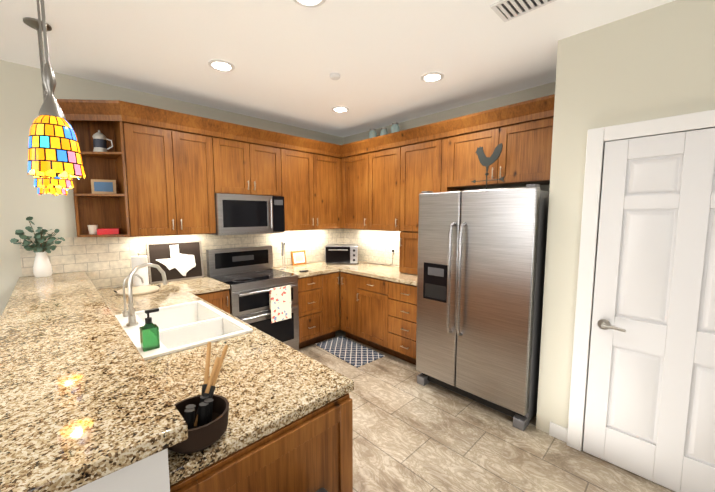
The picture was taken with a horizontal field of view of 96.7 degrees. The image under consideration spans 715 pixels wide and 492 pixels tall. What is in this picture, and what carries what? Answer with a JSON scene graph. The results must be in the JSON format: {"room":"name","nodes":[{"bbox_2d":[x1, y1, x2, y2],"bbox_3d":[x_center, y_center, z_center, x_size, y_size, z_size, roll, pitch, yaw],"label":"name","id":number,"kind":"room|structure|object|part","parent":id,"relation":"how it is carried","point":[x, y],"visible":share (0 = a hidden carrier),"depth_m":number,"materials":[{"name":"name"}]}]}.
{"room":"kitchen","nodes":[
{"label":"kitchen","id":0,"kind":"room"},
{"bbox_2d":[71,448,169,491],"bbox_3d":[-1.504,0.889,1.763,0.180,1.058,2.798,-5,8,-44],"label":"wall","id":1,"kind":"structure","parent":0,"point":[150,473],"depth_m":0.74,"materials":[{"name":"white paint"}]},
{"bbox_2d":[0,271,187,491],"bbox_3d":[-1.534,0.349,1.627,0.400,0.040,2.858,-5,8,-44],"label":"bar","id":2,"kind":"object","parent":1,"relation":"on","point":[85,399],"visible":1,"depth_m":0.86,"materials":[{"name":"beige stone"}]},
{"bbox_2d":[10,216,64,276],"bbox_3d":[-2.487,0.007,2.485,0.301,0.474,0.217,-5,8,-44],"label":"vase","id":3,"kind":"object","parent":2,"relation":"on","point":[41,248],"visible":1,"depth_m":2.49,"materials":[{"name":"white ceramic"}]},
{"bbox_2d":[0,60,342,316],"bbox_3d":[-2.938,-0.008,2.311,7.700,2.740,0.100,-5,8,-44],"label":"wall","id":4,"kind":"structure","parent":0,"point":[21,103],"depth_m":2.51,"materials":[{"name":"beige paint"}]},
{"bbox_2d":[67,120,129,236],"bbox_3d":[-2.179,-0.611,2.677,0.327,1.070,0.347,-5,8,-44],"label":"open shelf","id":5,"kind":"object","parent":4,"relation":"attached to","point":[106,210],"visible":0.6,"depth_m":2.76,"materials":[{"name":"brown wood"}]},
{"bbox_2d":[92,130,112,151],"bbox_3d":[-2.172,-0.886,2.707,0.135,0.190,0.100,-5,8,-44],"label":"stein","id":6,"kind":"object","parent":5,"relation":"on","point":[99,142],"visible":0.88,"depth_m":2.67,"materials":[{"name":"grey ceramic"}]},
{"bbox_2d":[91,179,117,193],"bbox_3d":[-2.170,-0.507,2.730,0.170,0.120,0.062,-2,6,-24],"label":"picture frame","id":7,"kind":"object","parent":5,"relation":"on","point":[99,186],"visible":0.86,"depth_m":2.70,"materials":[{"name":"beige wood"}]},
{"bbox_2d":[123,122,215,236],"bbox_3d":[-1.791,-0.645,3.027,0.713,1.070,0.380,-5,8,-44],"label":"upper cabinet","id":8,"kind":"object","parent":4,"relation":"attached to","point":[170,180],"visible":0.96,"depth_m":2.89,"materials":[{"name":"brown wood"}]},
{"bbox_2d":[19,229,343,288],"bbox_3d":[-1.438,0.069,3.700,3.408,0.476,0.008,-5,8,-44],"label":"tile backsplash","id":9,"kind":"structure","parent":4,"relation":"attached to","point":[103,262],"depth_m":3.00,"materials":[{"name":"beige tile"}]},
{"bbox_2d":[212,136,281,195],"bbox_3d":[-1.262,-0.894,3.519,0.758,0.667,0.380,-5,8,-44],"label":"upper cabinet","id":10,"kind":"object","parent":4,"relation":"attached to","point":[243,168],"visible":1,"depth_m":3.38,"materials":[{"name":"brown wood"}]},
{"bbox_2d":[209,193,284,235],"bbox_3d":[-1.234,-0.349,3.544,0.756,0.418,0.438,-5,8,-44],"label":"microwave","id":11,"kind":"object","parent":10,"relation":"attached to","point":[237,214],"visible":1,"depth_m":3.38,"materials":[{"name":"grey metal"}]},
{"bbox_2d":[281,148,340,230],"bbox_3d":[-0.662,-0.749,4.117,0.910,1.070,0.380,-5,8,-44],"label":"upper cabinet","id":12,"kind":"object","parent":4,"relation":"attached to","point":[311,187],"visible":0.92,"depth_m":3.98,"materials":[{"name":"brown wood"}]},
{"bbox_2d":[56,94,554,157],"bbox_3d":[-0.434,-1.089,2.500,2.791,0.145,2.967,-5,8,-44],"label":"crown molding","id":13,"kind":"structure","parent":12,"relation":"attached to","point":[129,112],"depth_m":2.94,"materials":[{"name":"brown wood"}]},
{"bbox_2d":[340,158,342,228],"bbox_3d":[-0.214,-0.793,4.566,0.355,1.070,0.356,-5,8,-44],"label":"upper cabinet","id":14,"kind":"object","parent":4,"relation":"attached to","point":[341,194],"visible":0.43,"depth_m":4.32,"materials":[{"name":"brown wood"}]},
{"bbox_2d":[0,0,674,136],"bbox_3d":[-0.432,-1.149,-0.395,7.700,0.050,7.300,-5,8,-44],"label":"ceiling","id":15,"kind":"structure","parent":0,"point":[286,58],"depth_m":2.23,"materials":[{"name":"white paint"}]},
{"bbox_2d":[23,17,67,195],"bbox_3d":[-1.937,-0.834,1.975,0.142,1.030,0.142,-5,8,-44],"label":"pendant light","id":16,"kind":"object","parent":15,"relation":"hanging from","point":[33,23],"visible":0.21,"depth_m":1.95,"materials":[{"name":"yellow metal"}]},
{"bbox_2d":[34,0,73,189],"bbox_3d":[-1.471,-0.788,1.496,0.142,1.030,0.142,-5,8,-44],"label":"pendant light","id":17,"kind":"object","parent":15,"relation":"hanging from","point":[55,182],"visible":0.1,"depth_m":1.49,"materials":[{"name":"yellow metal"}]},
{"bbox_2d":[27,0,84,178],"bbox_3d":[-1.005,-0.742,1.017,0.142,1.029,0.142,-5,8,-44],"label":"pendant light","id":18,"kind":"object","parent":15,"relation":"hanging from","point":[53,149],"visible":1,"depth_m":1.02,"materials":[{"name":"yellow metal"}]},
{"bbox_2d":[208,59,234,71],"bbox_3d":[-1.052,-1.393,2.461,0.190,0.009,0.190,-5,8,-44],"label":"recessed light","id":19,"kind":"object","parent":15,"relation":"in","point":[220,65],"visible":1,"depth_m":2.46,"materials":[{"name":"white paint"}]},
{"bbox_2d":[293,0,325,7],"bbox_3d":[-0.258,-1.318,1.675,0.190,0.009,0.190,-5,8,-44],"label":"recessed light","id":20,"kind":"object","parent":15,"relation":"in","point":[311,3],"visible":1,"depth_m":1.73,"materials":[{"name":"white paint"}]},
{"bbox_2d":[330,73,339,79],"bbox_3d":[-0.187,-1.399,2.632,0.090,0.030,0.090,-5,8,-44],"label":"smoke detector","id":21,"kind":"object","parent":15,"relation":"attached to","point":[334,76],"visible":1,"depth_m":2.60,"materials":[{"name":"white paint"}]},
{"bbox_2d":[332,106,348,111],"bbox_3d":[-0.188,-1.491,3.475,0.190,0.009,0.190,-5,8,-44],"label":"recessed light","id":22,"kind":"object","parent":15,"relation":"in","point":[340,109],"visible":1,"depth_m":3.47,"materials":[{"name":"white paint"}]},
{"bbox_2d":[421,72,443,81],"bbox_3d":[0.627,-1.413,2.667,0.190,0.009,0.190,-5,8,-44],"label":"recessed light","id":23,"kind":"object","parent":15,"relation":"in","point":[432,76],"visible":1,"depth_m":2.66,"materials":[{"name":"white paint"}]},
{"bbox_2d":[490,0,556,21],"bbox_3d":[0.909,-1.321,1.720,0.200,0.011,0.300,-5,8,-44],"label":"ceiling vent","id":24,"kind":"object","parent":15,"relation":"in","point":[505,10],"visible":1,"depth_m":1.76,"materials":[{"name":"white metal"}]},
{"bbox_2d":[343,82,555,266],"bbox_3d":[0.859,-0.156,3.847,0.100,2.740,2.970,-5,8,-44],"label":"wall","id":25,"kind":"structure","parent":0,"point":[548,89],"depth_m":3.28,"materials":[{"name":"beige paint"}]},
{"bbox_2d":[342,153,368,229],"bbox_3d":[0.075,-0.775,4.251,0.380,1.096,0.495,-5,8,-44],"label":"upper cabinet","id":26,"kind":"object","parent":25,"relation":"attached to","point":[355,181],"visible":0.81,"depth_m":4.14,"materials":[{"name":"brown wood"}]},
{"bbox_2d":[369,129,376,137],"bbox_3d":[0.197,-1.409,4.110,0.104,0.190,0.102,-5,8,-44],"label":"mason jar","id":27,"kind":"object","parent":26,"relation":"on","point":[372,133],"visible":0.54,"depth_m":4.07,"materials":[{"name":"blue glass"}]},
{"bbox_2d":[344,229,402,265],"bbox_3d":[0.263,0.002,4.399,0.008,0.476,1.348,-5,8,-44],"label":"tile backsplash","id":28,"kind":"structure","parent":25,"relation":"attached to","point":[374,246],"depth_m":4.41,"materials":[{"name":"beige tile"}]},
{"bbox_2d":[391,245,395,252],"bbox_3d":[0.473,0.039,4.175,0.006,0.110,0.070,-5,8,-44],"label":"electrical outlet plate","id":29,"kind":"object","parent":28,"relation":"attached to","point":[393,247],"visible":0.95,"depth_m":4.17,"materials":[{"name":"white paint"}]},
{"bbox_2d":[368,146,401,230],"bbox_3d":[0.422,-0.741,3.894,0.380,1.096,0.500,-5,8,-44],"label":"upper cabinet","id":30,"kind":"object","parent":25,"relation":"attached to","point":[384,190],"visible":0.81,"depth_m":3.79,"materials":[{"name":"brown wood"}]},
{"bbox_2d":[380,128,387,135],"bbox_3d":[0.329,-1.383,3.975,0.092,0.165,0.091,-5,8,-44],"label":"mason jar","id":31,"kind":"object","parent":30,"relation":"on","point":[383,131],"visible":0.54,"depth_m":3.94,"materials":[{"name":"blue glass"}]},
{"bbox_2d":[391,123,398,132],"bbox_3d":[0.455,-1.383,3.845,0.104,0.190,0.102,-5,8,-44],"label":"mason jar","id":32,"kind":"object","parent":30,"relation":"on","point":[395,127],"visible":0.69,"depth_m":3.80,"materials":[{"name":"blue glass"}]},
{"bbox_2d":[400,137,448,231],"bbox_3d":[0.779,-0.693,3.529,0.380,1.070,0.520,-5,8,-44],"label":"upper cabinet","id":33,"kind":"object","parent":25,"relation":"attached to","point":[421,166],"visible":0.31,"depth_m":3.46,"materials":[{"name":"brown wood"}]},
{"bbox_2d":[447,116,553,189],"bbox_3d":[1.357,-0.865,2.913,0.380,0.610,0.996,-5,8,-44],"label":"upper cabinet","id":34,"kind":"object","parent":25,"relation":"attached to","point":[524,159],"visible":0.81,"depth_m":2.77,"materials":[{"name":"brown wood"}]},
{"bbox_2d":[299,323,674,491],"bbox_3d":[1.162,1.480,1.410,3.260,0.050,7.300,-5,8,-44],"label":"floor","id":35,"kind":"structure","parent":0,"point":[410,434],"depth_m":2.18,"materials":[{"name":"tile"}]},
{"bbox_2d":[196,289,229,313],"bbox_3d":[-1.574,0.843,3.186,0.376,0.878,0.660,-5,8,-44],"label":"base cabinet","id":36,"kind":"object","parent":35,"relation":"on","point":[220,299],"visible":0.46,"depth_m":3.01,"materials":[{"name":"brown wood"}]},
{"bbox_2d":[206,245,298,350],"bbox_3d":[-1.136,0.633,3.537,0.756,1.190,0.700,-5,8,-44],"label":"range","id":37,"kind":"object","parent":35,"relation":"on","point":[263,293],"visible":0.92,"depth_m":3.44,"materials":[{"name":"grey metal"}]},
{"bbox_2d":[269,285,290,322],"bbox_3d":[-0.817,0.613,3.378,0.240,0.360,0.032,-5,8,-44],"label":"dish towel","id":38,"kind":"object","parent":37,"relation":"hanging from","point":[279,297],"depth_m":3.36,"materials":[{"name":"white fabric"}]},
{"bbox_2d":[297,272,339,348],"bbox_3d":[-0.662,0.758,4.066,0.630,0.878,0.660,-5,8,-44],"label":"base cabinet","id":39,"kind":"object","parent":35,"relation":"on","point":[319,310],"visible":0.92,"depth_m":3.85,"materials":[{"name":"brown wood"}]},
{"bbox_2d":[316,487,327,491],"bbox_3d":[-0.100,1.183,0.971,0.240,0.625,0.320,-5,8,-44],"label":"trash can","id":40,"kind":"object","parent":35,"relation":"on","point":[322,489],"visible":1,"depth_m":1.11,"materials":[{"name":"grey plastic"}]},
{"bbox_2d":[340,272,351,338],"bbox_3d":[0.134,0.750,4.157,0.628,0.878,0.371,-5,8,-44],"label":"base cabinet","id":41,"kind":"object","parent":35,"relation":"on","point":[345,278],"depth_m":4.00,"materials":[{"name":"brown wood"}]},
{"bbox_2d":[315,336,384,367],"bbox_3d":[-0.110,1.225,3.757,0.461,0.006,0.821,-5,8,-44],"label":"mat","id":42,"kind":"object","parent":35,"relation":"on","point":[353,353],"visible":1,"depth_m":3.70,"materials":[{"name":"fabric"}]},
{"bbox_2d":[352,274,381,349],"bbox_3d":[0.365,0.773,3.920,0.628,0.878,0.556,-5,8,-44],"label":"base cabinet","id":43,"kind":"object","parent":35,"relation":"on","point":[379,314],"depth_m":3.75,"materials":[{"name":"brown wood"}]},
{"bbox_2d":[380,280,416,364],"bbox_3d":[0.710,0.807,3.566,0.628,0.878,0.567,-5,8,-44],"label":"base cabinet","id":44,"kind":"object","parent":35,"relation":"on","point":[398,301],"depth_m":3.40,"materials":[{"name":"brown wood"}]},
{"bbox_2d":[441,138,463,191],"bbox_3d":[0.893,0.093,3.297,0.643,2.350,0.067,-5,8,-44],"label":"panel","id":45,"kind":"object","parent":35,"relation":"on","point":[444,176],"visible":0.07,"depth_m":3.20,"materials":[{"name":"brown wood"}]},
{"bbox_2d":[416,184,548,430],"bbox_3d":[1.144,0.415,2.836,0.887,1.798,0.966,-5,8,-44],"label":"refrigerator","id":46,"kind":"object","parent":35,"relation":"on","point":[481,271],"visible":0.88,"depth_m":2.48,"materials":[{"name":"grey metal"}]},
{"bbox_3d":[0.893,0.145,2.565,0.187,1.209,0.930,-5,8,-44],"label":"trim","id":47,"kind":"part","parent":46,"relation":"part of","materials":[{"name":"silver metal"}]},
{"bbox_2d":[471,143,504,188],"bbox_3d":[1.111,-0.650,2.716,0.100,0.418,0.290,-5,8,-44],"label":"weathervane","id":48,"kind":"object","parent":46,"relation":"on","point":[485,161],"visible":1,"depth_m":2.71,"materials":[{"name":"grey metal"}]},
{"bbox_3d":[-0.993,0.968,1.885,0.672,0.878,2.130,-5,8,-44],"label":"base cabinet","id":49,"kind":"object","parent":35,"relation":"on","visible":0},
{"bbox_2d":[179,276,229,292],"bbox_3d":[-1.566,0.383,3.158,0.344,0.040,0.647,-5,8,-44],"label":"countertop","id":50,"kind":"structure","parent":49,"relation":"on","point":[205,284],"depth_m":3.07,"materials":[{"name":"beige stone"}]},
{"bbox_2d":[98,281,353,485],"bbox_3d":[-1.203,0.490,2.046,0.690,0.040,2.758,-5,8,-44],"label":"countertop","id":51,"kind":"structure","parent":49,"relation":"on","point":[266,384],"depth_m":1.28,"materials":[{"name":"beige stone"}]},
{"bbox_2d":[122,274,143,316],"bbox_3d":[-1.453,0.316,2.064,0.126,0.268,0.057,-5,8,-44],"label":"faucet","id":52,"kind":"object","parent":51,"relation":"on","point":[125,313],"depth_m":2.04,"materials":[{"name":"silver metal"}]},
{"bbox_2d":[114,284,160,295],"bbox_3d":[-1.913,0.379,2.773,0.337,0.038,0.320,-5,8,-44],"label":"board","id":53,"kind":"object","parent":51,"relation":"on","point":[139,290],"visible":0.94,"depth_m":2.73,"materials":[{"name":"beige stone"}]},
{"bbox_2d":[131,252,150,286],"bbox_3d":[-2.023,0.219,2.958,0.150,0.322,0.150,-5,8,-44],"label":"paper towel holder","id":54,"kind":"object","parent":51,"relation":"on","point":[137,261],"visible":0.81,"depth_m":2.92,"materials":[{"name":"white paper"}]},
{"bbox_2d":[126,263,167,325],"bbox_3d":[-1.266,0.283,1.917,0.225,0.362,0.090,-5,8,-44],"label":"faucet","id":55,"kind":"object","parent":51,"relation":"on","point":[132,321],"depth_m":1.87,"materials":[{"name":"silver metal"}]},
{"bbox_2d":[146,240,203,283],"bbox_3d":[-1.850,0.154,3.249,0.500,0.400,0.074,-5,8,-44],"label":"framed picture","id":56,"kind":"object","parent":51,"relation":"on","point":[178,260],"visible":0.96,"depth_m":3.24,"materials":[{"name":"brown wood"}]},
{"bbox_2d":[115,263,252,359],"bbox_3d":[-1.091,0.387,1.937,0.530,0.574,0.870,-5,8,-44],"label":"double-bowl sink","id":57,"kind":"object","parent":51,"relation":"in","point":[158,332],"visible":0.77,"depth_m":1.92,"materials":[{"name":"white ceramic"}]},
{"bbox_2d":[139,308,159,351],"bbox_3d":[-1.012,0.404,1.554,0.079,0.190,0.068,-5,8,-44],"label":"soap dispenser","id":58,"kind":"object","parent":57,"relation":"on","point":[149,333],"depth_m":1.53,"materials":[{"name":"green glass"}]},
{"bbox_2d":[168,342,228,453],"bbox_3d":[-0.477,0.454,0.977,0.238,0.234,0.228,-5,8,-44],"label":"bowl","id":59,"kind":"object","parent":51,"relation":"on","point":[205,413],"visible":0.75,"depth_m":0.95,"materials":[{"name":"brown ceramic"}]},
{"bbox_2d":[170,393,352,491],"bbox_3d":[-0.260,1.045,1.083,0.636,0.878,0.040,-5,8,-44],"label":"cabinet end panel","id":60,"kind":"object","parent":49,"relation":"attached to","point":[312,451],"visible":0.9,"depth_m":1.08,"materials":[{"name":"brown wood"}]},
{"bbox_2d":[273,262,341,277],"bbox_3d":[-0.675,0.301,4.012,0.600,0.040,0.658,-5,8,-44],"label":"countertop","id":61,"kind":"structure","parent":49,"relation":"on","point":[313,268],"depth_m":3.99,"materials":[{"name":"beige stone"}]},
{"bbox_2d":[280,242,285,269],"bbox_3d":[-0.917,0.118,3.913,0.080,0.340,0.076,-5,8,-44],"label":"stand","id":62,"kind":"object","parent":61,"relation":"on","point":[282,247],"visible":1,"depth_m":3.90,"materials":[{"name":"silver metal"}]},
{"bbox_2d":[291,250,306,265],"bbox_3d":[-0.791,0.160,4.288,0.220,0.189,0.045,-5,8,-44],"label":"print","id":63,"kind":"object","parent":61,"relation":"on","point":[298,257],"visible":1,"depth_m":4.28,"materials":[{"name":"white paper"}]},
{"bbox_2d":[318,261,416,285],"bbox_3d":[0.233,0.302,3.998,0.647,0.040,1.943,-5,8,-44],"label":"countertop","id":64,"kind":"structure","parent":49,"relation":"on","point":[384,272],"depth_m":3.78,"materials":[{"name":"beige stone"}]},
{"bbox_2d":[325,244,357,263],"bbox_3d":[-0.217,0.112,4.443,0.440,0.250,0.337,0,5,1],"label":"toaster oven","id":65,"kind":"object","parent":64,"relation":"on","point":[341,253],"visible":1,"depth_m":4.31,"materials":[{"name":"silver metal"}]},
{"bbox_2d":[399,231,417,274],"bbox_3d":[0.779,0.079,3.603,0.380,0.475,0.520,-5,8,-44],"label":"wall cabinet","id":66,"kind":"object","parent":64,"relation":"on","point":[408,261],"visible":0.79,"depth_m":3.59,"materials":[{"name":"brown wood"}]},
{"bbox_2d":[536,35,575,433],"bbox_3d":[1.666,-0.026,2.497,0.830,2.740,0.100,-5,8,-44],"label":"wall","id":67,"kind":"structure","parent":0,"point":[560,142],"depth_m":2.20,"materials":[{"name":"beige paint"}]},
{"bbox_2d":[552,0,714,448],"bbox_3d":[2.876,0.144,0.732,0.100,2.740,4.130,-5,8,-44],"label":"wall","id":68,"kind":"structure","parent":0,"point":[655,63],"depth_m":1.89,"materials":[{"name":"beige paint"}]},
{"bbox_2d":[549,421,567,442],"bbox_3d":[-0.519,1.300,2.497,2.584,0.100,3.178,-5,8,-44],"label":"baseboard","id":69,"kind":"structure","parent":68,"relation":"attached to","point":[559,432],"depth_m":2.26,"materials":[{"name":"white paint"}]},
{"bbox_2d":[567,110,714,450],"bbox_3d":[1.804,0.356,1.759,0.040,2.120,0.990,-5,8,-44],"label":"door frame","id":70,"kind":"structure","parent":68,"relation":"attached to","point":[597,138],"depth_m":2.03,"materials":[{"name":"white paint"}]},
{"bbox_2d":[583,128,714,491],"bbox_3d":[1.784,0.400,1.744,0.095,2.024,0.806,-5,8,-44],"label":"closet door","id":71,"kind":"structure","parent":68,"relation":"in","point":[650,408],"depth_m":1.83,"materials":[{"name":"white paint"}]},
{"bbox_3d":[1.563,0.498,1.958,0.062,0.064,0.143,-5,8,-44],"label":"door lever handle","id":72,"kind":"part","parent":71,"relation":"part of","materials":[{"name":"silver metal"}]}
]}

